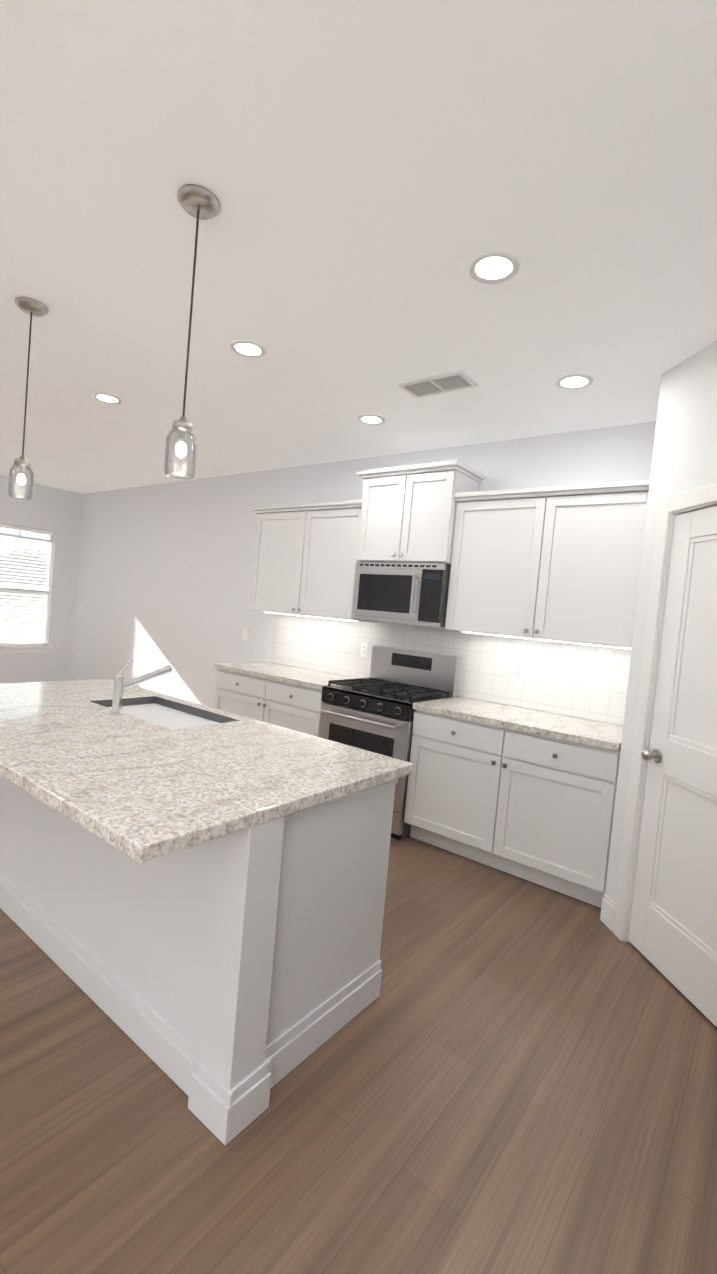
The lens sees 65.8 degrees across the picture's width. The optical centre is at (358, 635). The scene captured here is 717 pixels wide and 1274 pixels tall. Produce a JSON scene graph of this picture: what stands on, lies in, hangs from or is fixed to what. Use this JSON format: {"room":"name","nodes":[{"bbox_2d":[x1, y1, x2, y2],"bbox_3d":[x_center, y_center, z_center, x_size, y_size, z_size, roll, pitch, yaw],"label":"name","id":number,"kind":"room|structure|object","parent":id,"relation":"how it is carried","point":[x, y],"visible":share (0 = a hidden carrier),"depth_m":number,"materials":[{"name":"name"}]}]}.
{"room":"kitchen","nodes":[
{"label":"kitchen","id":0,"kind":"room"},
{"bbox_2d":[0,476,81,682],"bbox_3d":[-6.329,-0.669,4.772,0.120,2.770,7.620,7,3,38],"label":"wall","id":1,"kind":"structure","parent":0,"point":[57,511],"depth_m":7.52,"materials":[{"name":"white paint"}]},
{"bbox_2d":[0,648,49,653],"bbox_3d":[-4.497,0.197,7.165,0.014,0.073,0.970,7,3,38],"label":"trim","id":2,"kind":"structure","parent":1,"relation":"attached to","point":[21,650],"depth_m":7.28,"materials":[{"name":"white wood"}]},
{"bbox_2d":[0,645,52,647],"bbox_3d":[-4.508,0.142,7.174,0.092,0.032,1.020,7,3,38],"label":"window sill","id":3,"kind":"structure","parent":1,"relation":"attached to","point":[20,646],"depth_m":7.26,"materials":[{"name":"white wood"}]},
{"bbox_2d":[0,523,53,644],"bbox_3d":[-4.476,-0.644,7.169,0.093,1.536,0.926,7,3,38],"label":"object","id":4,"kind":"structure","parent":1,"relation":"in","point":[31,637],"depth_m":7.27,"materials":[{"name":"white plastic"}]},
{"bbox_2d":[0,836,716,1273],"bbox_3d":[-2.945,1.177,2.194,8.940,0.100,7.740,7,3,38],"label":"floor","id":5,"kind":"structure","parent":0,"point":[504,1072],"depth_m":1.60,"materials":[{"name":"brown wood"}]},
{"bbox_2d":[0,770,411,1144],"bbox_3d":[-0.947,0.847,2.499,2.244,0.872,0.848,7,3,38],"label":"kitchen island","id":6,"kind":"object","parent":5,"relation":"on","point":[192,898],"depth_m":1.78,"materials":[{"name":"white painted wood"}]},
{"bbox_2d":[0,679,412,865],"bbox_3d":[-1.029,0.388,2.356,2.270,0.039,1.125,7,3,38],"label":"island countertop","id":7,"kind":"structure","parent":6,"relation":"on","point":[149,793],"depth_m":1.82,"materials":[{"name":"beige stone"}]},
{"bbox_2d":[104,658,171,717],"bbox_3d":[-1.001,0.234,2.560,0.096,0.252,0.265,7,3,38],"label":"faucet","id":8,"kind":"object","parent":7,"relation":"on","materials":[{"name":"silver metal"}]},
{"bbox_2d":[84,694,247,729],"bbox_3d":[-0.956,0.481,2.686,0.744,0.239,0.394,7,3,38],"label":"sink","id":9,"kind":"object","parent":7,"relation":"in","point":[156,709],"depth_m":2.79,"materials":[{"name":"silver metal"}]},
{"bbox_2d":[214,670,269,722],"bbox_3d":[-0.810,0.758,4.895,0.692,0.872,0.627,7,3,38],"label":"base cabinet","id":10,"kind":"object","parent":5,"relation":"on","point":[239,694],"depth_m":4.62,"materials":[{"name":"white wood"}]},
{"bbox_2d":[270,682,322,736],"bbox_3d":[-0.364,0.812,4.549,0.690,0.872,0.627,7,3,38],"label":"base cabinet","id":11,"kind":"object","parent":5,"relation":"on","point":[286,696],"depth_m":4.26,"materials":[{"name":"white wood"}]},
{"bbox_2d":[214,662,358,689],"bbox_3d":[-0.558,0.329,4.699,1.270,0.038,0.647,7,3,38],"label":"countertop","id":12,"kind":"structure","parent":11,"relation":"on","point":[296,676],"depth_m":4.60,"materials":[{"name":"beige stone"}]},
{"bbox_2d":[318,646,460,840],"bbox_3d":[0.184,0.715,4.045,0.760,1.203,0.707,7,3,38],"label":"range","id":13,"kind":"object","parent":5,"relation":"on","point":[374,712],"visible":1,"depth_m":3.90,"materials":[{"name":"silver metal"}]},
{"bbox_2d":[404,696,622,907],"bbox_3d":[0.995,0.955,3.479,1.245,0.913,0.658,7,3,38],"label":"base cabinet","id":14,"kind":"object","parent":5,"relation":"on","point":[526,794],"visible":0.94,"depth_m":3.21,"materials":[{"name":"white wood"}]},
{"bbox_2d":[0,0,716,493],"bbox_3d":[-2.696,-1.680,2.073,8.940,0.100,7.740,7,3,38],"label":"ceiling","id":15,"kind":"structure","parent":0,"point":[376,176],"depth_m":1.86,"materials":[{"name":"white paint"}]},
{"bbox_2d":[8,297,47,499],"bbox_3d":[-1.569,-1.102,2.617,0.136,0.899,0.136,7,3,38],"label":"pendant light","id":16,"kind":"object","parent":15,"relation":"hanging from","point":[31,307],"visible":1,"depth_m":2.61,"materials":[{"name":"clear glass"}]},
{"bbox_2d":[93,393,121,403],"bbox_3d":[-1.707,-1.609,3.772,0.184,0.010,0.184,7,3,38],"label":"recessed light","id":17,"kind":"object","parent":15,"relation":"in","point":[107,398],"visible":0.9,"depth_m":3.77,"materials":[{"name":"white"}]},
{"bbox_2d":[164,184,220,479],"bbox_3d":[-0.561,-0.981,1.837,0.136,0.899,0.136,7,3,38],"label":"pendant light","id":18,"kind":"object","parent":15,"relation":"hanging from","point":[198,202],"visible":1,"depth_m":1.82,"materials":[{"name":"clear glass"}]},
{"bbox_2d":[230,340,265,357],"bbox_3d":[-0.568,-1.471,2.852,0.184,0.010,0.184,7,3,38],"label":"recessed light","id":19,"kind":"object","parent":15,"relation":"in","point":[248,348],"visible":1,"depth_m":2.85,"materials":[{"name":"white"}]},
{"bbox_2d":[358,414,384,424],"bbox_3d":[0.087,-1.451,3.736,0.184,0.010,0.184,7,3,38],"label":"recessed light","id":20,"kind":"object","parent":15,"relation":"in","point":[369,419],"visible":1,"depth_m":3.73,"materials":[{"name":"white"}]},
{"bbox_2d":[397,369,478,398],"bbox_3d":[0.437,-1.393,3.080,0.400,0.012,0.210,7,3,38],"label":"ceiling vent","id":21,"kind":"object","parent":15,"relation":"in","point":[450,381],"visible":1,"depth_m":3.06,"materials":[{"name":"white metal"}]},
{"bbox_2d":[468,251,519,283],"bbox_3d":[0.495,-1.344,2.030,0.184,0.010,0.184,7,3,38],"label":"recessed light","id":22,"kind":"object","parent":15,"relation":"in","point":[491,267],"visible":1,"depth_m":2.02,"materials":[{"name":"white"}]},
{"bbox_2d":[556,374,592,389],"bbox_3d":[1.130,-1.325,2.904,0.184,0.010,0.184,7,3,38],"label":"recessed light","id":23,"kind":"object","parent":15,"relation":"in","point":[574,381],"visible":1,"depth_m":2.90,"materials":[{"name":"white"}]},
{"bbox_2d":[70,421,655,725],"bbox_3d":[-0.495,-0.176,5.150,8.940,2.770,0.120,7,3,38],"label":"wall","id":24,"kind":"structure","parent":0,"point":[164,574],"depth_m":5.98,"materials":[{"name":"white paint"}]},
{"bbox_2d":[242,628,246,639],"bbox_3d":[-1.145,-0.015,5.566,0.072,0.116,0.008,7,3,38],"label":"light switch","id":25,"kind":"object","parent":24,"relation":"attached to","point":[244,633],"visible":1,"depth_m":5.56,"materials":[{"name":"white plastic"}]},
{"bbox_2d":[250,500,379,621],"bbox_3d":[-0.368,-0.615,4.771,1.220,0.898,0.337,7,3,38],"label":"upper cabinet","id":26,"kind":"object","parent":24,"relation":"attached to","point":[305,559],"depth_m":4.61,"materials":[{"name":"white wood"}]},
{"bbox_2d":[357,460,484,564],"bbox_3d":[0.425,-0.863,4.112,0.846,0.675,0.422,7,3,38],"label":"upper cabinet","id":27,"kind":"object","parent":24,"relation":"attached to","point":[408,513],"visible":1,"depth_m":3.94,"materials":[{"name":"white wood"}]},
{"bbox_2d":[351,562,450,627],"bbox_3d":[0.368,-0.305,4.125,0.756,0.433,0.449,7,3,38],"label":"microwave","id":28,"kind":"object","parent":27,"relation":"attached to","point":[406,593],"visible":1,"depth_m":3.94,"materials":[{"name":"silver metal"}]},
{"bbox_2d":[270,613,631,724],"bbox_3d":[0.460,0.160,4.324,3.275,0.503,0.008,7,3,38],"label":"tile backsplash","id":29,"kind":"structure","parent":24,"relation":"attached to","point":[590,682],"depth_m":3.94,"materials":[{"name":"white tile"}]},
{"bbox_2d":[360,642,367,656],"bbox_3d":[0.047,0.119,4.633,0.072,0.116,0.006,7,3,38],"label":"electrical outlet","id":30,"kind":"object","parent":29,"relation":"attached to","point":[364,646],"depth_m":4.63,"materials":[{"name":"white plastic"}]},
{"bbox_2d":[513,662,524,679],"bbox_3d":[1.102,0.246,3.817,0.072,0.116,0.006,7,3,38],"label":"electrical outlet","id":31,"kind":"object","parent":29,"relation":"attached to","point":[518,673],"depth_m":3.81,"materials":[{"name":"white plastic"}]},
{"bbox_2d":[445,480,649,648],"bbox_3d":[1.207,-0.435,3.531,1.237,0.933,0.372,7,3,38],"label":"upper cabinet","id":32,"kind":"object","parent":24,"relation":"attached to","point":[557,563],"visible":0.88,"depth_m":3.38,"materials":[{"name":"white wood"}]},
{"bbox_2d":[605,340,716,903],"bbox_3d":[1.495,0.117,2.320,0.110,2.770,0.990,5,2,-7],"label":"wall","id":33,"kind":"structure","parent":0,"point":[684,457],"depth_m":2.65,"materials":[{"name":"white paint"}]},
{"bbox_2d":[600,894,615,930],"bbox_3d":[1.319,1.423,2.368,0.014,0.135,0.990,5,2,-7],"label":"baseboard","id":34,"kind":"structure","parent":33,"relation":"attached to","point":[607,911],"depth_m":2.80,"materials":[{"name":"white wood"}]},
{"bbox_2d":[613,483,716,941],"bbox_3d":[1.463,0.436,2.293,0.128,2.132,0.836,5,2,-7],"label":"door frame","id":35,"kind":"structure","parent":33,"relation":"attached to","point":[668,506],"depth_m":2.64,"materials":[{"name":"white wood"}]},
{"bbox_2d":[628,506,716,1026],"bbox_3d":[1.433,0.471,2.293,0.517,2.033,0.509,7,3,38],"label":"pantry door","id":36,"kind":"structure","parent":33,"relation":"in","point":[672,938],"depth_m":2.40,"materials":[{"name":"white wood"}]},
{"label":"outside","id":37,"kind":"structure","parent":0,"visible":0},
{"bbox_2d":[0,527,48,640],"bbox_3d":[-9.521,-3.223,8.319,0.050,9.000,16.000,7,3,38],"label":"window blinds","id":38,"kind":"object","parent":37,"point":[28,533],"depth_m":11.70,"materials":[{"name":"white plastic"}]}
]}

